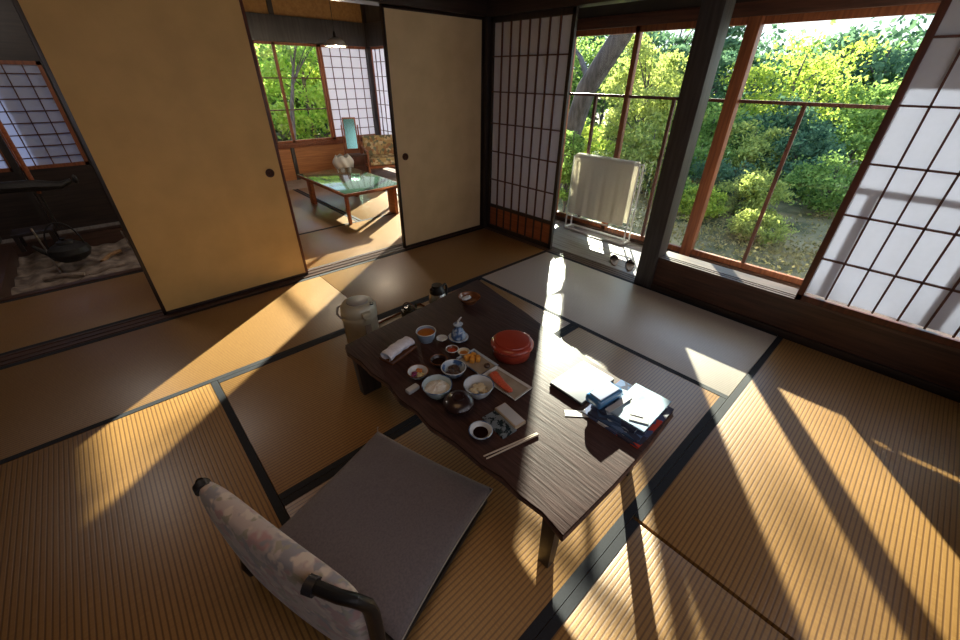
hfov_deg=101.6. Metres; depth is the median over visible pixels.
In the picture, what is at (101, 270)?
stick
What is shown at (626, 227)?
drying rack
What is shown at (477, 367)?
rectangular plate
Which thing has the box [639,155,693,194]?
shrub
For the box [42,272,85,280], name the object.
stick
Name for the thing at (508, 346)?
tub
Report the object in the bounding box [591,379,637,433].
book
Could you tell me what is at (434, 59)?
panel
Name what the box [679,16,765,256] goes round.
trim
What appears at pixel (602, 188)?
bath towel
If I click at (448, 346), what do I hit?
cup
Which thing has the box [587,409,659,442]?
magazine
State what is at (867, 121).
shrub
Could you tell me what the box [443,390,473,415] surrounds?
soup bowl
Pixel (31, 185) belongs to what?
hook
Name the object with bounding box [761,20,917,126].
tree
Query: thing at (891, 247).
screen
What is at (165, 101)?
panel
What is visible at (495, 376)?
salmon fillet
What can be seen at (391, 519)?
seat cushion
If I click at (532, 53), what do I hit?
screen
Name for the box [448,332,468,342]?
dish
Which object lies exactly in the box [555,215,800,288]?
trim
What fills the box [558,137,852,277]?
ground cover
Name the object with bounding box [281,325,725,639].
mat
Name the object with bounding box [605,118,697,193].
shrub
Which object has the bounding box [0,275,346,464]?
mat
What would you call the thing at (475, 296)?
wooden bowl
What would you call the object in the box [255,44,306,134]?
tree
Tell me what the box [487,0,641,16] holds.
trim
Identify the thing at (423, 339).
tea cup
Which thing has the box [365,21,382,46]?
trim
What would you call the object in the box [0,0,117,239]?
wall
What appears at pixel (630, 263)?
slipper
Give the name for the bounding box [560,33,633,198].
pine
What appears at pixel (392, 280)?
mat
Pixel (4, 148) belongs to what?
trim
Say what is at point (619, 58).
shrub
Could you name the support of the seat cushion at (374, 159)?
on the armchair at (379, 151)
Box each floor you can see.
[1,221,119,243]
[286,168,642,274]
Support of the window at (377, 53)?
in the wall at (372, 13)
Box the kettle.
[31,222,91,262]
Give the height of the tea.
0.001 m
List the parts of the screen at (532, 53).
panel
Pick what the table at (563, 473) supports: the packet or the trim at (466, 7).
the packet
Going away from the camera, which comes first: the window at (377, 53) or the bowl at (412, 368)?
the bowl at (412, 368)
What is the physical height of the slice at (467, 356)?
0.024 m
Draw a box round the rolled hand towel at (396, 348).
[380,336,414,360]
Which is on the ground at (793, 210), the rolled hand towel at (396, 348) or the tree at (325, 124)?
the tree at (325, 124)
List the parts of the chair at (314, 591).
backrest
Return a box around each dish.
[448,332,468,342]
[468,421,492,439]
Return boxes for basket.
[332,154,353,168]
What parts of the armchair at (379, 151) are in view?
leg, seat frame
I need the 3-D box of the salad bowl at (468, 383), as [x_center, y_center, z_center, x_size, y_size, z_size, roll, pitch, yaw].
[-0.005,0.258,1.455,0.113,0.052,0.113,-25,40,-35]
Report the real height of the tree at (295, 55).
3.057 m
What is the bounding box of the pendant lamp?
[325,0,346,46]
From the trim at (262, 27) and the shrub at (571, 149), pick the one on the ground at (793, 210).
the shrub at (571, 149)
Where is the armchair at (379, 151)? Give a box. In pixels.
[360,134,394,172]
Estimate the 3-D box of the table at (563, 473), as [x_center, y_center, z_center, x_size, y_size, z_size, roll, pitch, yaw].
[0.085,0.310,1.734,0.909,0.330,1.289,-25,40,-35]
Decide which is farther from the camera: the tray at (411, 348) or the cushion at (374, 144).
the cushion at (374, 144)
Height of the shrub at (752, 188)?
0.861 m
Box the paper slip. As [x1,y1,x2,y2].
[564,410,587,416]
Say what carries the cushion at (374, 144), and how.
on the armchair at (379, 151)
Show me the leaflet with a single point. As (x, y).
(639, 411)
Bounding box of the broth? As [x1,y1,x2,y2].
[432,358,444,364]
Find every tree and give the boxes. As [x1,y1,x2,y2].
[254,44,330,140]
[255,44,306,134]
[257,44,317,139]
[258,49,328,137]
[287,62,329,134]
[569,35,628,117]
[571,35,626,126]
[595,32,688,144]
[597,29,718,122]
[599,74,608,125]
[620,29,736,92]
[658,25,788,116]
[711,23,827,114]
[714,28,891,128]
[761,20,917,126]
[763,13,934,142]
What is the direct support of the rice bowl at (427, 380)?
on the table at (563, 473)
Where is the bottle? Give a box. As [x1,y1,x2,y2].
[451,317,465,340]
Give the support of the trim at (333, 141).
attached to the wall at (317, 9)
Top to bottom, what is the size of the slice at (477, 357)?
0.024 m
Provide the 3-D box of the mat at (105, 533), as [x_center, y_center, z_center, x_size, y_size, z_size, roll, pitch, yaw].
[-1.074,0.850,1.202,0.908,0.051,1.817,-25,40,-35]
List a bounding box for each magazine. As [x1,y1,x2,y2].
[582,380,673,448]
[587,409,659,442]
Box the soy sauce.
[473,426,487,437]
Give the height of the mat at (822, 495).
0.051 m
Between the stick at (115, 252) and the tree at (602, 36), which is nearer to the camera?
the stick at (115, 252)
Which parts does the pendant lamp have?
lamp shade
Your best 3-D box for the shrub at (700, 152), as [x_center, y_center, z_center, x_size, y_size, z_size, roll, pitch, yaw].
[3.991,-2.824,7.290,1.468,1.030,1.339,10,33,14]
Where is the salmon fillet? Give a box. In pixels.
[490,371,512,392]
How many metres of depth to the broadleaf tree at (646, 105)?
7.42 m
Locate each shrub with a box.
[559,130,587,212]
[579,122,616,156]
[581,117,595,139]
[596,54,682,139]
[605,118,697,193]
[627,92,720,140]
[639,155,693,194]
[646,177,698,209]
[659,95,773,170]
[678,186,734,220]
[687,143,742,182]
[689,152,759,201]
[703,118,798,178]
[713,168,800,219]
[718,208,799,246]
[729,93,862,177]
[743,124,857,203]
[780,149,858,219]
[801,71,901,171]
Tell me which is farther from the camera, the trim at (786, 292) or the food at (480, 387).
the trim at (786, 292)
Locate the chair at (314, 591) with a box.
[192,477,486,639]
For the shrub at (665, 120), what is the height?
1.785 m
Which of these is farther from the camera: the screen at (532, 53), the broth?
the screen at (532, 53)
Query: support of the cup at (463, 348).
on the table at (563, 473)
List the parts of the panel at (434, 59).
finger pull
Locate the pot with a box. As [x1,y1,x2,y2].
[336,295,378,343]
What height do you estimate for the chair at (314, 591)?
0.487 m
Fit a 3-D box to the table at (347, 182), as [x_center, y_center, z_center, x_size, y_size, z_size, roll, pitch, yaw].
[-1.520,-1.487,4.598,0.704,0.330,1.244,-25,40,-35]
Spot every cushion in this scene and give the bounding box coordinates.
[279,427,492,639]
[362,134,393,154]
[367,153,394,165]
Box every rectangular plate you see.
[456,349,497,374]
[482,366,531,400]
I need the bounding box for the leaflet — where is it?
[629,399,648,424]
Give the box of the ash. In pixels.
[11,238,140,294]
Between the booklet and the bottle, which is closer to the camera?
the booklet
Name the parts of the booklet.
booklet spine strip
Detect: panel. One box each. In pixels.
[12,0,307,315]
[379,4,483,247]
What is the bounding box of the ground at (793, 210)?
[276,98,861,278]
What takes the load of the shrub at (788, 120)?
on the ground at (793, 210)
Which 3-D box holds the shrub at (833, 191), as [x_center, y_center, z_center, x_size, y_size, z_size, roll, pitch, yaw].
[5.317,-1.988,5.888,1.448,1.117,1.408,-12,34,-20]
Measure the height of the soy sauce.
0.001 m
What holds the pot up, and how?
on the mat at (304, 413)
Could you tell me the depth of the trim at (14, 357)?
2.49 m
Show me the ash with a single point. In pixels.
(32, 268)
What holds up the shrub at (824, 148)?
on the ground at (793, 210)
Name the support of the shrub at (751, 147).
on the ground at (793, 210)
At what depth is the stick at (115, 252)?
3.55 m
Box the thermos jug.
[429,283,447,303]
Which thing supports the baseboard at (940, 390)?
attached to the wall
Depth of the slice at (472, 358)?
1.61 m
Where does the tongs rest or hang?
in the ash
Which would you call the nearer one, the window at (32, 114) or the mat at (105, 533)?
the mat at (105, 533)
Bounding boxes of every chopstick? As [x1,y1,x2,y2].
[483,433,537,456]
[486,434,538,458]
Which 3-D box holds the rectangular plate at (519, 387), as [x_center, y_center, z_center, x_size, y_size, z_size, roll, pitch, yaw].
[0.098,0.243,1.513,0.099,0.013,0.186,-27,41,-37]
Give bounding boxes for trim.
[0,134,55,229]
[0,224,141,301]
[0,226,481,366]
[245,12,365,46]
[266,0,379,134]
[277,137,361,148]
[290,148,300,179]
[333,0,486,16]
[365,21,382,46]
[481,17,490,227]
[485,227,635,281]
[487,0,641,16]
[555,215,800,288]
[576,0,941,30]
[652,260,959,391]
[658,251,959,353]
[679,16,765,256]
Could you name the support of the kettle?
hanging from the hook
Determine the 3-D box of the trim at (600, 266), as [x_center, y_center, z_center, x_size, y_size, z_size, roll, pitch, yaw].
[0.661,-0.630,3.612,0.110,0.056,1.710,-25,40,-35]
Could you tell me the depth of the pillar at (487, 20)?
3.56 m
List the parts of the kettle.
spout, handle, lid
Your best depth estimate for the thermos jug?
2.52 m
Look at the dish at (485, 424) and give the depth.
1.30 m
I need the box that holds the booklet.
[605,383,670,432]
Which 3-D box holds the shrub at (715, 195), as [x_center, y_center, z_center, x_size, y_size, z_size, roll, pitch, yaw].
[3.352,-1.721,5.894,0.732,0.618,0.788,-18,36,-27]
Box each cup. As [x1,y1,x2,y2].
[416,325,435,343]
[446,345,458,355]
[457,347,469,356]
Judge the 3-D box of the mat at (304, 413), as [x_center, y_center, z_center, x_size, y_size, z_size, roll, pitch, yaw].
[-0.374,0.193,2.273,1.817,0.051,0.908,-25,40,-35]
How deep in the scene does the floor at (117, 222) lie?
3.96 m
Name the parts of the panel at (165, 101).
finger pull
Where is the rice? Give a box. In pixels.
[425,380,448,393]
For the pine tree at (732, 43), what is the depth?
9.41 m
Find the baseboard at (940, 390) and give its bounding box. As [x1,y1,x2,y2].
[650,283,959,402]
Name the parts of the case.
case lid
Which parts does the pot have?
handle, pump plate, lid, spout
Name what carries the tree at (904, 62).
on the ground at (793, 210)
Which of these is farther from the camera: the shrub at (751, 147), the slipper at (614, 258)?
the shrub at (751, 147)
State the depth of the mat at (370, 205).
4.86 m
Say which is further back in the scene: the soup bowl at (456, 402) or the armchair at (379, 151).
the armchair at (379, 151)
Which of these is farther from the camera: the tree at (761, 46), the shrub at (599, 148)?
the tree at (761, 46)
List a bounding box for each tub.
[491,330,533,363]
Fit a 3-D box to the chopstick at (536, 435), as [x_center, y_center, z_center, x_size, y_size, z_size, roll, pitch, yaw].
[0.107,0.405,1.260,0.200,0.007,0.007,-16,36,-25]
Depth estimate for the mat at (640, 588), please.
1.18 m
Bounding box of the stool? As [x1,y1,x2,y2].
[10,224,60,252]
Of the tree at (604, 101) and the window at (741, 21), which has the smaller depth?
the window at (741, 21)
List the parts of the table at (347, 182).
leg, leg, leg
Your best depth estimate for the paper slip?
1.39 m
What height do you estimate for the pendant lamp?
0.829 m
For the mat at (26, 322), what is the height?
0.051 m
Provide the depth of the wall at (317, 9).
5.52 m
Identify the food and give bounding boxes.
[446,364,460,374]
[469,382,487,393]
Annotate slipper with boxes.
[610,254,618,265]
[626,259,634,270]
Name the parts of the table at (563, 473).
leg, leg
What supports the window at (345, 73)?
in the wall at (317, 9)
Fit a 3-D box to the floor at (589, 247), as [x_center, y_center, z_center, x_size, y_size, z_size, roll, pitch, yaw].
[-0.371,-0.676,3.676,2.992,0.046,7.140,-25,40,-35]
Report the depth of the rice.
1.43 m
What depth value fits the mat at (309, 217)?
4.41 m
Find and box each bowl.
[407,364,428,379]
[422,374,451,399]
[430,354,447,367]
[441,359,465,378]
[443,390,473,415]
[458,291,480,304]
[463,374,493,398]
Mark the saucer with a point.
(439, 337)
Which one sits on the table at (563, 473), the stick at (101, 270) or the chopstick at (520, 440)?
the chopstick at (520, 440)
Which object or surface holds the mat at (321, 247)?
on the floor
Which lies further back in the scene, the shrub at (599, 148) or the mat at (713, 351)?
the shrub at (599, 148)
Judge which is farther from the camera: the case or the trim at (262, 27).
the trim at (262, 27)
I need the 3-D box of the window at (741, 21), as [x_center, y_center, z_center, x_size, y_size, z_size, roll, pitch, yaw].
[1.547,-1.470,3.300,0.030,1.674,0.874,-25,40,-35]
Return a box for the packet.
[482,403,525,438]
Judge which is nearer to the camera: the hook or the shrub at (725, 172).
the hook
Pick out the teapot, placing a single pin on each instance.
(407, 309)
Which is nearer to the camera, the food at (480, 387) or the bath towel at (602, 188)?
the food at (480, 387)
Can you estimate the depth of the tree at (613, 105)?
14.65 m
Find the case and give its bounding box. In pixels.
[585,381,622,408]
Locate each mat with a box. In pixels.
[0,270,161,355]
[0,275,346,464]
[0,381,330,639]
[218,278,573,506]
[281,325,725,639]
[288,189,357,233]
[296,186,398,220]
[299,212,402,269]
[319,227,546,317]
[479,251,777,399]
[535,518,788,639]
[633,336,959,639]
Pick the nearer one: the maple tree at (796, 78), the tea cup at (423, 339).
the tea cup at (423, 339)
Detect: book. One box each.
[550,361,613,405]
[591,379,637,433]
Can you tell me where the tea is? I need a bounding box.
[417,328,433,335]
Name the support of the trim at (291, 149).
attached to the wall at (317, 9)
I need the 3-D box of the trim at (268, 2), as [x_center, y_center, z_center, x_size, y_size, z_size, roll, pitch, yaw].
[-2.151,-3.398,5.728,1.360,2.470,0.070,-25,40,-35]
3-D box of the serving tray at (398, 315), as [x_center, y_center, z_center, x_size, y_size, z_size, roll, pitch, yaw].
[-0.457,0.012,2.494,0.252,0.020,0.407,26,40,34]
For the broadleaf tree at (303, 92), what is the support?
on the ground at (793, 210)
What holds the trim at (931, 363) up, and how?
attached to the trim at (786, 292)
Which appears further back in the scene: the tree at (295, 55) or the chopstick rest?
the tree at (295, 55)
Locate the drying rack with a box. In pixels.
[564,155,644,244]
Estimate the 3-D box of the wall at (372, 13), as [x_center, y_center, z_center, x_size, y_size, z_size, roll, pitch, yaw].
[0.785,-1.992,4.014,0.070,3.050,7.240,-25,40,-35]
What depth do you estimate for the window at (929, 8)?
2.56 m
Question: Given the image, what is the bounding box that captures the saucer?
[436,335,447,340]
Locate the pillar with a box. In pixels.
[634,0,735,287]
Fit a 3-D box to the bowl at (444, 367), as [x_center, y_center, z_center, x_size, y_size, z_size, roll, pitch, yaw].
[-0.104,0.202,1.553,0.101,0.042,0.101,-25,40,-35]
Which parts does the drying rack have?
frame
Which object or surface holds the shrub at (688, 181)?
on the ground at (793, 210)
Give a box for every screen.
[487,6,578,248]
[794,0,959,348]
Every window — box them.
[0,60,88,170]
[0,150,12,172]
[252,40,333,143]
[318,44,375,138]
[370,46,394,168]
[556,26,642,227]
[601,17,748,251]
[691,2,940,284]
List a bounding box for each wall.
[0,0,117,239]
[242,0,363,180]
[364,0,762,171]
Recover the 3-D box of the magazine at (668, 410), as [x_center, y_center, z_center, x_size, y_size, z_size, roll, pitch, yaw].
[0.528,0.325,1.398,0.256,0.008,0.215,-25,40,-35]
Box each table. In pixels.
[297,167,398,224]
[345,280,672,567]
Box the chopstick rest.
[405,383,419,394]
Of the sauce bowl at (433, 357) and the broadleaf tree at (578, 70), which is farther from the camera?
the broadleaf tree at (578, 70)
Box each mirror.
[340,117,368,172]
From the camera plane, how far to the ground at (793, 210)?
5.50 m
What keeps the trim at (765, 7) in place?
attached to the wall at (372, 13)
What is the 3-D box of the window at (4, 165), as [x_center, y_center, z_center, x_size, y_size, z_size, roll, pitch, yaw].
[-4.405,-1.681,3.291,0.340,0.860,0.030,-25,40,-35]
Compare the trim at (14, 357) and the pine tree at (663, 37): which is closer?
the trim at (14, 357)
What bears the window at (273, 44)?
in the wall at (317, 9)
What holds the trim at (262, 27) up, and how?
attached to the wall at (317, 9)
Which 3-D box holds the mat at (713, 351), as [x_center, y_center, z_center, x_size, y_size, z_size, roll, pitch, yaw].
[0.921,-0.097,2.763,0.858,0.051,1.817,-25,40,-35]
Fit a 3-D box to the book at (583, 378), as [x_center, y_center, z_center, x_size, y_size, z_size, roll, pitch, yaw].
[0.398,0.241,1.524,0.212,0.017,0.150,-24,39,-34]
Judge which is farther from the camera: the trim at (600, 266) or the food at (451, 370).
the trim at (600, 266)
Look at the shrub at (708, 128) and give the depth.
7.56 m
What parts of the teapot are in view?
lid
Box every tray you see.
[378,303,424,327]
[379,344,416,364]
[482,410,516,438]
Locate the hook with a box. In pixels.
[0,120,78,229]
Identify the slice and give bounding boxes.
[464,354,470,361]
[469,356,474,363]
[475,355,479,361]
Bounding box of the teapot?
[401,302,416,316]
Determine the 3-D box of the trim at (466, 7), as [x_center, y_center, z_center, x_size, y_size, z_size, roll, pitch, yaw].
[-1.345,-1.909,2.128,3.670,0.145,0.160,-25,40,-35]
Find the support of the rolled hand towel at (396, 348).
on the tray at (411, 348)
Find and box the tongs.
[30,228,62,273]
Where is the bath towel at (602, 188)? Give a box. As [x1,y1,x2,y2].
[568,153,639,226]
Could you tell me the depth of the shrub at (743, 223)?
5.03 m
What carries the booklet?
on the book at (623, 385)
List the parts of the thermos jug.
lid, handle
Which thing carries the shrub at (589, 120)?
on the ground at (793, 210)
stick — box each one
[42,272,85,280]
[89,262,124,274]
[100,249,121,261]
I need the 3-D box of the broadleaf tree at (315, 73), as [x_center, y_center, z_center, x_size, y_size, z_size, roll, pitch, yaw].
[-3.333,-6.280,10.631,3.639,3.237,3.344,-1,32,-2]
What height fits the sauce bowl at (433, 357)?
0.030 m
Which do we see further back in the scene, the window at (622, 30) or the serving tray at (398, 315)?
the window at (622, 30)

